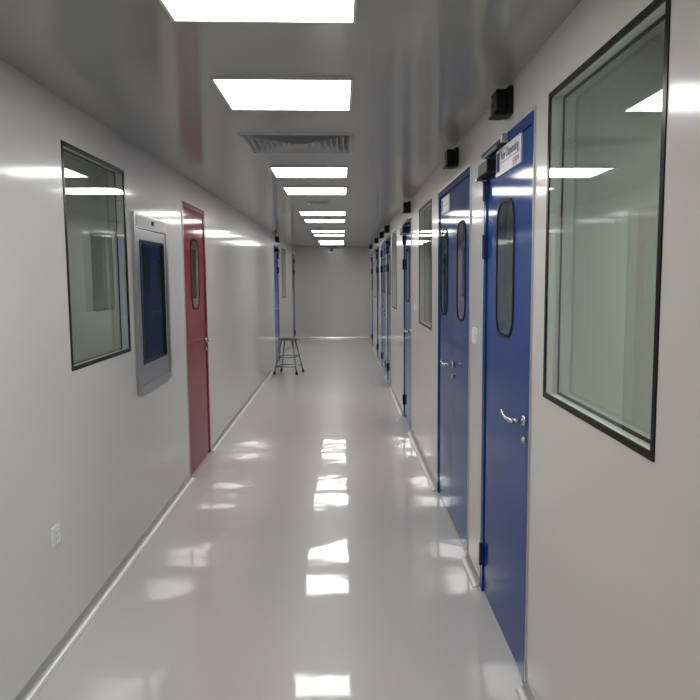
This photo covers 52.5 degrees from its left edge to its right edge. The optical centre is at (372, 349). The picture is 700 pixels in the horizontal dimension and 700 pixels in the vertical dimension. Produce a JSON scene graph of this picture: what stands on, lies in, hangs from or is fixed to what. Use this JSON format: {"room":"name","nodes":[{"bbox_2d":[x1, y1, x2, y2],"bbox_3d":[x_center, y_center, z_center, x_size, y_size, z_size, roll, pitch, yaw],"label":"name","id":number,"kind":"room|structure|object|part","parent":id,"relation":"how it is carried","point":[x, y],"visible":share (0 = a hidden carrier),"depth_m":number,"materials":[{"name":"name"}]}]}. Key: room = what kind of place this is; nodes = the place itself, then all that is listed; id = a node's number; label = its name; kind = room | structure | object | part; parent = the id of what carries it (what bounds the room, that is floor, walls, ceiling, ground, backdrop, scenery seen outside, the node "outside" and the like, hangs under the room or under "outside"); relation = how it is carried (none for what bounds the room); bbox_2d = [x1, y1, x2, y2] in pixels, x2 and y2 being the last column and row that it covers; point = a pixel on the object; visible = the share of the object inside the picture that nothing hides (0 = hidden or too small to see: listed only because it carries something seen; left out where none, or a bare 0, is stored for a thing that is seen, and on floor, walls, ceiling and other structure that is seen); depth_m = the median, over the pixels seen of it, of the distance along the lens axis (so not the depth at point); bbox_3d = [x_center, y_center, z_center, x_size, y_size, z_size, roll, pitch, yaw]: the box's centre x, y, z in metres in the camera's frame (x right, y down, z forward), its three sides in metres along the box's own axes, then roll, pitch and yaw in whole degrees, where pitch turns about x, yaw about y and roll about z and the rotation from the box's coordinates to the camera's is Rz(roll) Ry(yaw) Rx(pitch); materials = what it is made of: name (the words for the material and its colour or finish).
{"room":"cleanroom corridor","nodes":[
{"label":"cleanroom corridor","id":0,"kind":"room"},
{"bbox_2d":[63,151,120,362],"bbox_3d":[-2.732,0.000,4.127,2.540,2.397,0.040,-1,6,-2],"label":"window pane","id":1,"kind":"structure","parent":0,"point":[89,188],"depth_m":4.10,"materials":[{"name":"clear glass"}]},
{"bbox_2d":[0,59,295,699],"bbox_3d":[-1.573,-0.326,7.293,0.050,2.397,22.700,-1,6,-2],"label":"wall","id":2,"kind":"structure","parent":0,"point":[81,450],"depth_m":3.26,"materials":[{"name":"white paint"}]},
{"bbox_2d":[50,522,60,548],"bbox_3d":[-1.350,0.792,3.018,0.013,0.086,0.086,-1,6,-2],"label":"wall outlet","id":3,"kind":"object","parent":2,"relation":"attached to","point":[55,538],"visible":1,"depth_m":3.00,"materials":[{"name":"white plastic"}]},
{"bbox_2d":[54,527,59,543],"bbox_3d":[-1.345,0.792,3.018,0.003,0.060,0.052,-1,6,-2],"label":"socket","id":4,"kind":"object","parent":3,"relation":"attached to","point":[56,529],"depth_m":3.02,"materials":[{"name":"white plastic"}]},
{"bbox_2d":[61,140,130,370],"bbox_3d":[-1.416,-0.456,3.627,0.051,1.030,0.906,-1,6,-2],"label":"window","id":5,"kind":"structure","parent":2,"relation":"in","point":[119,182],"depth_m":4.03,"materials":[{"name":"black metal"}]},
{"bbox_2d":[13,473,194,699],"bbox_3d":[-1.239,1.498,0.908,0.043,0.048,9.611,-1,6,-2],"label":"trim","id":6,"kind":"structure","parent":2,"relation":"attached to","point":[37,681],"depth_m":3.43,"materials":[{"name":"silver metal"}]},
{"bbox_2d":[130,211,171,394],"bbox_3d":[-1.693,-0.302,4.584,0.580,1.089,0.794,-1,6,-2],"label":"box","id":7,"kind":"object","parent":2,"relation":"attached to","point":[149,237],"visible":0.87,"depth_m":4.88,"materials":[{"name":"silver metal"}]},
{"bbox_3d":[-1.413,-0.799,4.546,0.004,0.062,0.710,-1,6,-2],"label":"header panel","id":8,"kind":"part","parent":7,"relation":"part of","materials":[{"name":"white metal"}]},
{"bbox_3d":[-1.432,-0.284,4.598,0.022,0.948,0.694,-1,6,-2],"label":"door","id":9,"kind":"part","parent":7,"relation":"part of","materials":[{"name":"silver metal"}]},
{"bbox_2d":[181,199,211,476],"bbox_3d":[-1.484,-0.105,6.024,0.113,2.211,0.907,-1,6,-2],"label":"door","id":10,"kind":"structure","parent":2,"relation":"in","point":[193,216],"depth_m":6.04,"materials":[{"name":"red paint"}]},
{"bbox_2d":[211,363,276,450],"bbox_3d":[-1.622,0.603,9.779,0.043,0.048,6.432,-1,6,-2],"label":"trim","id":11,"kind":"structure","parent":2,"relation":"attached to","point":[224,433],"depth_m":8.25,"materials":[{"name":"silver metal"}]},
{"bbox_2d":[273,244,280,362],"bbox_3d":[-1.800,-0.841,13.318,0.113,2.211,0.912,-1,6,-2],"label":"door","id":12,"kind":"structure","parent":2,"relation":"in","point":[276,249],"depth_m":13.32,"materials":[{"name":"blue paint"}]},
{"bbox_3d":[-1.812,-1.368,13.264,0.001,0.572,0.302,-1,6,-2],"label":"glass pane","id":13,"kind":"part","parent":12,"relation":"part of","materials":[{"name":"glass"}]},
{"bbox_2d":[282,248,285,297],"bbox_3d":[-1.908,-1.606,15.017,0.051,1.030,0.898,-1,6,-2],"label":"window","id":14,"kind":"structure","parent":2,"relation":"in","point":[283,250],"depth_m":14.96,"materials":[{"name":"black glass"}]},
{"bbox_2d":[280,342,293,359],"bbox_3d":[-1.879,0.004,15.714,0.043,0.048,3.692,-1,6,-2],"label":"trim","id":15,"kind":"structure","parent":2,"relation":"attached to","point":[290,345],"depth_m":15.63,"materials":[{"name":"silver metal"}]},
{"bbox_2d":[291,253,295,341],"bbox_3d":[-1.997,-1.302,17.890,0.113,2.211,0.912,-1,6,-2],"label":"door","id":16,"kind":"structure","parent":2,"relation":"in","point":[292,254],"depth_m":17.97,"materials":[{"name":"blue paint"}]},
{"bbox_3d":[-2.027,-1.297,17.890,0.053,2.201,0.892,-1,6,-2],"label":"frame","id":17,"kind":"part","parent":16,"relation":"part of","materials":[{"name":"blue paint"}]},
{"bbox_2d":[191,244,194,304],"bbox_3d":[-3.066,-0.781,11.861,2.540,2.397,0.060,-1,6,-2],"label":"wall partition","id":18,"kind":"structure","parent":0,"point":[191,244],"depth_m":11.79,"materials":[{"name":"glass"}]},
{"bbox_2d":[34,338,522,699],"bbox_3d":[-0.576,0.892,7.510,7.137,0.080,22.800,-1,6,-2],"label":"floor","id":19,"kind":"structure","parent":0,"point":[312,554],"depth_m":3.78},
{"bbox_2d":[273,337,303,374],"bbox_3d":[-1.420,0.107,11.951,0.430,0.603,0.430,1,6,11],"label":"stool","id":20,"kind":"object","parent":19,"relation":"on","point":[281,339],"visible":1,"depth_m":11.83,"materials":[{"name":"grey metal"}]},
{"bbox_3d":[-1.584,0.122,11.839,0.162,0.536,0.025,-4,7,-34],"label":"leg","id":21,"kind":"part","parent":20,"relation":"part of","materials":[{"name":"silver metal"}]},
{"bbox_3d":[-1.533,0.094,12.115,0.025,0.536,0.162,-4,7,-34],"label":"leg","id":22,"kind":"part","parent":20,"relation":"part of","materials":[{"name":"silver metal"}]},
{"bbox_3d":[-1.421,-0.173,11.923,0.347,0.040,0.347,-1,6,-2],"label":"seat","id":23,"kind":"part","parent":20,"relation":"part of","materials":[{"name":"brown wood"}]},
{"bbox_3d":[-1.307,0.126,11.788,0.025,0.536,0.162,-4,7,-34],"label":"leg","id":24,"kind":"part","parent":20,"relation":"part of","materials":[{"name":"silver metal"}]},
{"bbox_3d":[-1.256,0.098,12.063,0.162,0.536,0.025,-4,7,-34],"label":"leg","id":25,"kind":"part","parent":20,"relation":"part of","materials":[{"name":"silver metal"}]},
{"bbox_2d":[294,247,368,337],"bbox_3d":[-1.069,-1.478,18.657,7.137,2.397,0.080,-1,6,-2],"label":"wall","id":26,"kind":"structure","parent":0,"point":[332,289],"depth_m":18.61,"materials":[{"name":"white paint"}]},
{"bbox_2d":[298,336,367,338],"bbox_3d":[-1.061,-0.303,18.714,1.851,0.048,0.043,-1,6,-2],"label":"trim","id":27,"kind":"structure","parent":26,"relation":"attached to","point":[361,336],"depth_m":18.71,"materials":[{"name":"silver metal"}]},
{"bbox_2d":[0,0,664,246],"bbox_3d":[-0.588,-1.583,7.259,7.137,0.100,22.800,-1,6,-2],"label":"ceiling","id":28,"kind":"structure","parent":0,"point":[423,72],"depth_m":2.82,"materials":[{"name":"white paint"}]},
{"bbox_2d":[159,0,356,23],"bbox_3d":[-0.324,-0.990,1.936,0.565,0.010,0.525,-1,6,-2],"label":"recessed light","id":29,"kind":"object","parent":28,"relation":"in","point":[231,11],"visible":1,"depth_m":2.10,"materials":[{"name":"white plastic"}]},
{"bbox_2d":[211,76,352,110],"bbox_3d":[-0.373,-1.106,3.086,0.565,0.010,0.525,-1,6,-2],"label":"recessed light","id":30,"kind":"object","parent":28,"relation":"in","point":[239,93],"visible":1,"depth_m":3.04,"materials":[{"name":"white plastic"}]},
{"bbox_2d":[236,133,354,154],"bbox_3d":[-0.441,-1.257,4.232,0.655,0.080,0.633,-1,6,-2],"label":"ceiling vent","id":31,"kind":"object","parent":28,"relation":"in","point":[256,143],"visible":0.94,"depth_m":4.24,"materials":[{"name":"grey metal"}]},
{"bbox_2d":[269,166,347,177],"bbox_3d":[-0.471,-1.334,5.346,0.565,0.010,0.525,-1,6,-2],"label":"recessed light","id":32,"kind":"object","parent":28,"relation":"in","point":[278,171],"visible":1,"depth_m":5.29,"materials":[{"name":"white plastic"}]},
{"bbox_2d":[283,187,346,194],"bbox_3d":[-0.520,-1.450,6.496,0.565,0.010,0.525,-1,6,-2],"label":"recessed light","id":33,"kind":"object","parent":28,"relation":"in","point":[289,190],"visible":1,"depth_m":6.45,"materials":[{"name":"white plastic"}]},
{"bbox_2d":[307,201,329,204],"bbox_3d":[-0.580,-1.593,7.565,0.234,0.080,0.250,-1,6,-2],"label":"ceiling vent","id":34,"kind":"object","parent":28,"relation":"in","point":[311,202],"visible":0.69,"depth_m":7.57,"materials":[{"name":"grey metal"}]},
{"bbox_2d":[299,211,345,215],"bbox_3d":[-0.618,-1.679,8.756,0.565,0.010,0.525,-1,6,-2],"label":"recessed light","id":35,"kind":"object","parent":28,"relation":"in","point":[302,213],"visible":1,"depth_m":8.75,"materials":[{"name":"white plastic"}]},
{"bbox_2d":[300,212,344,214],"bbox_3d":[-0.618,-1.679,8.756,0.545,0.007,0.505,-1,6,-2],"label":"diffuser","id":36,"kind":"object","parent":35,"relation":"attached to","point":[301,213],"depth_m":8.75,"materials":[{"name":"white plastic"}]},
{"bbox_2d":[304,219,344,222],"bbox_3d":[-0.668,-1.795,9.906,0.565,0.010,0.525,-1,6,-2],"label":"recessed light","id":37,"kind":"object","parent":28,"relation":"in","point":[305,220],"visible":1,"depth_m":9.84,"materials":[{"name":"white plastic"}]},
{"bbox_2d":[305,220,344,221],"bbox_3d":[-0.668,-1.795,9.906,0.545,0.007,0.505,-1,6,-2],"label":"diffuser","id":38,"kind":"object","parent":37,"relation":"attached to","point":[305,220],"depth_m":9.89,"materials":[{"name":"white plastic"}]},
{"bbox_2d":[311,230,344,232],"bbox_3d":[-0.765,-2.023,12.165,0.565,0.010,0.525,-1,6,-2],"label":"recessed light","id":39,"kind":"object","parent":28,"relation":"in","point":[313,231],"visible":0.96,"depth_m":12.16,"materials":[{"name":"white plastic"}]},
{"bbox_2d":[312,231,343,231],"bbox_3d":[-0.765,-2.023,12.165,0.545,0.007,0.505,-1,6,-2],"label":"diffuser","id":40,"kind":"object","parent":39,"relation":"attached to","point":[312,231],"depth_m":12.16,"materials":[{"name":"white plastic"}]},
{"bbox_2d":[314,234,344,235],"bbox_3d":[-0.815,-2.139,13.316,0.565,0.010,0.525,-1,6,-2],"label":"recessed light","id":41,"kind":"object","parent":28,"relation":"in","point":[314,234],"visible":1,"depth_m":13.16,"materials":[{"name":"white plastic"}]},
{"bbox_2d":[320,243,343,244],"bbox_3d":[-0.963,-2.483,16.726,0.565,0.010,0.525,-1,6,-2],"label":"recessed light","id":42,"kind":"object","parent":28,"relation":"in","point":[320,243],"visible":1,"depth_m":16.67,"materials":[{"name":"white plastic"}]},
{"bbox_2d":[464,235,464,270],"bbox_3d":[1.722,-0.322,7.084,2.540,2.397,0.060,-1,6,-2],"label":"wall partition","id":43,"kind":"structure","parent":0,"point":[464,235],"depth_m":6.96,"materials":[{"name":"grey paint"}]},
{"bbox_2d":[505,204,512,331],"bbox_3d":[1.859,-0.001,3.903,2.540,2.397,0.060,-1,6,-2],"label":"wall partition","id":44,"kind":"structure","parent":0,"point":[509,239],"depth_m":3.78,"materials":[{"name":"glass"}]},
{"bbox_2d":[369,0,699,699],"bbox_3d":[0.413,-0.345,7.377,0.050,2.397,22.700,-1,6,-2],"label":"wall","id":45,"kind":"structure","parent":0,"point":[614,563],"depth_m":1.92,"materials":[{"name":"white paint"}]},
{"bbox_2d":[370,251,373,346],"bbox_3d":[-0.012,-1.170,16.481,0.113,2.211,0.912,-1,6,-2],"label":"door","id":46,"kind":"structure","parent":45,"relation":"in","point":[372,334],"depth_m":16.60,"materials":[{"name":"blue paint"}]},
{"bbox_2d":[374,249,375,296],"bbox_3d":[0.070,-1.627,15.130,0.051,1.030,0.898,-1,6,-2],"label":"window","id":47,"kind":"structure","parent":45,"relation":"in","point":[374,249],"depth_m":15.29,"materials":[{"name":"black glass"}]},
{"bbox_2d":[374,245,379,359],"bbox_3d":[0.101,-0.906,13.866,0.113,2.211,0.912,-1,6,-2],"label":"door","id":48,"kind":"structure","parent":45,"relation":"in","point":[377,247],"depth_m":13.92,"materials":[{"name":"blue paint"}]},
{"bbox_3d":[0.131,-0.901,13.868,0.053,2.201,0.892,-1,6,-2],"label":"frame","id":49,"kind":"part","parent":48,"relation":"part of","materials":[{"name":"blue paint"}]},
{"bbox_3d":[0.110,-0.906,13.867,0.016,2.211,0.912,-1,6,-2],"label":"edge trim","id":50,"kind":"part","parent":48,"relation":"part of","materials":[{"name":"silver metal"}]},
{"bbox_2d":[379,231,383,237],"bbox_3d":[0.140,-1.928,11.954,0.078,0.114,0.124,-1,6,-2],"label":"signal box","id":51,"kind":"object","parent":45,"relation":"attached to","point":[381,234],"visible":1,"depth_m":11.90,"materials":[{"name":"black plastic"}]},
{"bbox_2d":[380,239,385,373],"bbox_3d":[0.178,-0.725,12.077,0.113,2.211,1.312,-1,6,-2],"label":"door","id":52,"kind":"structure","parent":45,"relation":"in","point":[383,249],"depth_m":12.18,"materials":[{"name":"blue paint"}]},
{"bbox_3d":[0.169,-1.288,12.382,0.001,0.572,0.282,-1,6,-2],"label":"glass pane","id":53,"kind":"part","parent":52,"relation":"part of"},
{"bbox_3d":[0.208,-0.721,12.079,0.053,2.201,1.292,-1,6,-2],"label":"frame","id":54,"kind":"part","parent":52,"relation":"part of","materials":[{"name":"blue paint"}]},
{"bbox_2d":[384,225,388,232],"bbox_3d":[0.202,-1.784,10.523,0.078,0.114,0.124,-1,6,-2],"label":"signal box","id":55,"kind":"object","parent":45,"relation":"attached to","point":[386,228],"visible":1,"depth_m":10.47,"materials":[{"name":"black plastic"}]},
{"bbox_2d":[383,235,391,384],"bbox_3d":[0.240,-0.581,10.646,0.113,2.211,0.912,-1,6,-2],"label":"door","id":56,"kind":"structure","parent":45,"relation":"in","point":[388,239],"depth_m":10.72,"materials":[{"name":"blue paint"}]},
{"bbox_3d":[0.270,-0.576,10.647,0.053,2.201,0.892,-1,6,-2],"label":"frame","id":57,"kind":"part","parent":56,"relation":"part of","materials":[{"name":"blue paint"}]},
{"bbox_3d":[0.247,-1.108,10.593,0.001,0.572,0.302,-1,6,-2],"label":"glass pane","id":58,"kind":"part","parent":56,"relation":"part of","materials":[{"name":"glass"}]},
{"bbox_3d":[0.249,-0.581,10.646,0.016,2.211,0.912,-1,6,-2],"label":"edge trim","id":59,"kind":"part","parent":56,"relation":"part of","materials":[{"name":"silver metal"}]},
{"bbox_2d":[392,230,396,309],"bbox_3d":[0.311,-1.066,9.569,0.051,1.030,0.828,-1,6,-2],"label":"window","id":60,"kind":"structure","parent":45,"relation":"in","point":[394,236],"depth_m":9.50,"materials":[{"name":"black glass"}]},
{"bbox_2d":[389,385,402,415],"bbox_3d":[0.295,0.645,9.268,0.043,0.048,2.082,-1,6,-2],"label":"trim","id":61,"kind":"structure","parent":45,"relation":"attached to","point":[398,405],"depth_m":9.10,"materials":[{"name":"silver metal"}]},
{"bbox_2d":[399,216,411,428],"bbox_3d":[0.368,-0.281,7.673,0.113,2.211,0.912,-1,6,-2],"label":"door","id":62,"kind":"structure","parent":45,"relation":"in","point":[406,230],"depth_m":7.68,"materials":[{"name":"blue paint"}]},
{"bbox_3d":[0.375,-0.808,7.621,0.001,0.572,0.302,-1,6,-2],"label":"glass pane","id":63,"kind":"part","parent":62,"relation":"part of","materials":[{"name":"glass"}]},
{"bbox_3d":[0.398,-0.276,7.675,0.053,2.201,0.892,-1,6,-2],"label":"frame","id":64,"kind":"part","parent":62,"relation":"part of","materials":[{"name":"blue paint"}]},
{"bbox_3d":[0.378,-0.281,7.674,0.016,2.211,0.912,-1,6,-2],"label":"edge trim","id":65,"kind":"part","parent":62,"relation":"part of","materials":[{"name":"silver metal"}]},
{"bbox_2d":[402,201,410,212],"bbox_3d":[0.343,-1.456,7.272,0.078,0.114,0.124,-1,6,-2],"label":"signal box","id":66,"kind":"object","parent":45,"relation":"attached to","point":[406,205],"visible":1,"depth_m":7.22,"materials":[{"name":"black plastic"}]},
{"bbox_3d":[0.371,-1.458,7.273,0.022,0.110,0.124,-1,6,-2],"label":"plate","id":67,"kind":"part","parent":66,"relation":"part of","materials":[{"name":"black plastic"}]},
{"bbox_2d":[408,428,436,490],"bbox_3d":[0.422,0.942,6.330,0.043,0.048,2.012,-1,6,-2],"label":"trim","id":68,"kind":"structure","parent":45,"relation":"attached to","point":[431,480],"depth_m":6.08,"materials":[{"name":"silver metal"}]},
{"bbox_2d":[419,198,431,329],"bbox_3d":[0.465,-0.707,6.010,0.051,1.030,0.908,-1,6,-2],"label":"window","id":69,"kind":"structure","parent":45,"relation":"in","point":[425,212],"depth_m":5.95,"materials":[{"name":"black glass"}]},
{"bbox_2d":[443,147,458,168],"bbox_3d":[0.471,-1.155,4.290,0.078,0.114,0.124,-1,6,-2],"label":"signal box","id":70,"kind":"object","parent":45,"relation":"attached to","point":[451,156],"visible":1,"depth_m":4.24,"materials":[{"name":"black plastic"}]},
{"bbox_3d":[0.499,-1.157,4.291,0.022,0.110,0.124,-1,6,-2],"label":"plate","id":71,"kind":"part","parent":70,"relation":"part of","materials":[{"name":"black plastic"}]},
{"bbox_2d":[437,163,471,554],"bbox_3d":[0.502,0.032,4.577,0.113,2.211,1.302,-1,6,-2],"label":"door","id":72,"kind":"structure","parent":45,"relation":"in","point":[454,283],"depth_m":4.47,"materials":[{"name":"blue paint"}]},
{"bbox_2d":[442,194,449,214],"bbox_3d":[0.491,-0.976,4.782,0.006,0.105,0.340,-1,6,-2],"label":"door sign","id":73,"kind":"object","parent":72,"relation":"attached to","point":[446,200],"visible":1,"depth_m":4.75,"materials":[{"name":"white paper"}]},
{"bbox_3d":[0.488,0.098,4.523,0.052,0.042,0.042,-1,6,-2],"label":"handle","id":74,"kind":"part","parent":72,"relation":"part of","materials":[{"name":"silver metal"}]},
{"bbox_2d":[461,552,479,586],"bbox_3d":[0.529,1.192,3.855,0.043,0.048,0.372,-1,6,-2],"label":"trim","id":75,"kind":"structure","parent":45,"relation":"attached to","point":[472,573],"depth_m":3.83,"materials":[{"name":"silver metal"}]},
{"bbox_2d":[472,327,476,344],"bbox_3d":[0.536,-0.071,3.753,0.014,0.086,0.086,-1,6,-2],"label":"light switch","id":76,"kind":"object","parent":45,"relation":"attached to","point":[474,330],"visible":1,"depth_m":3.72,"materials":[{"name":"white plastic"}]},
{"bbox_2d":[489,85,513,119],"bbox_3d":[0.530,-1.018,2.938,0.078,0.114,0.124,-1,6,-2],"label":"signal box","id":77,"kind":"object","parent":45,"relation":"attached to","point":[501,99],"visible":1,"depth_m":2.89,"materials":[{"name":"black plastic"}]},
{"bbox_3d":[0.558,-1.021,2.939,0.022,0.110,0.124,-1,6,-2],"label":"plate","id":78,"kind":"part","parent":77,"relation":"part of","materials":[{"name":"black plastic"}]},
{"bbox_2d":[474,105,536,683],"bbox_3d":[0.566,0.180,3.108,0.113,2.211,0.917,-1,6,-2],"label":"door","id":79,"kind":"structure","parent":45,"relation":"in","point":[506,356],"depth_m":3.05,"materials":[{"name":"blue paint"}]},
{"bbox_3d":[0.533,-0.874,3.175,0.031,0.033,0.282,-1,6,-2],"label":"closer arm","id":80,"kind":"part","parent":79,"relation":"part of","materials":[{"name":"silver metal"}]},
{"bbox_3d":[0.542,-0.902,3.187,0.025,0.018,0.430,-1,6,-2],"label":"slide rail","id":81,"kind":"part","parent":79,"relation":"part of","materials":[{"name":"silver metal"}]},
{"bbox_3d":[0.533,0.265,2.825,0.022,0.028,0.178,-1,6,-2],"label":"lever","id":82,"kind":"part","parent":79,"relation":"part of","materials":[{"name":"silver metal"}]},
{"bbox_2d":[496,132,522,177],"bbox_3d":[0.569,-0.809,2.981,0.006,0.112,0.450,-1,6,-2],"label":"door sign","id":83,"kind":"object","parent":79,"relation":"attached to","point":[508,156],"visible":1,"depth_m":2.94,"materials":[{"name":"white plastic"}]},
{"bbox_3d":[0.565,0.277,2.749,0.052,0.042,0.042,-1,6,-2],"label":"handle","id":84,"kind":"part","parent":79,"relation":"part of","materials":[{"name":"silver metal"}]},
{"bbox_2d":[515,678,536,699],"bbox_3d":[0.718,1.632,-0.513,0.043,0.048,6.591,-1,6,-2],"label":"trim","id":85,"kind":"structure","parent":45,"relation":"attached to","point":[525,692],"depth_m":2.71,"materials":[{"name":"silver metal"}]},
{"bbox_2d":[543,0,670,461],"bbox_3d":[0.638,-0.301,1.995,0.051,1.030,0.890,-1,6,-2],"label":"window","id":86,"kind":"structure","parent":45,"relation":"in","point":[657,11],"depth_m":2.15,"materials":[{"name":"black metal"}]},
{"bbox_2d":[559,41,663,438],"bbox_3d":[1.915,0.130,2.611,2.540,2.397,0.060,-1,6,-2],"label":"window pane","id":87,"kind":"structure","parent":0,"point":[612,138],"depth_m":2.48,"materials":[{"name":"clear glass"}]}
]}

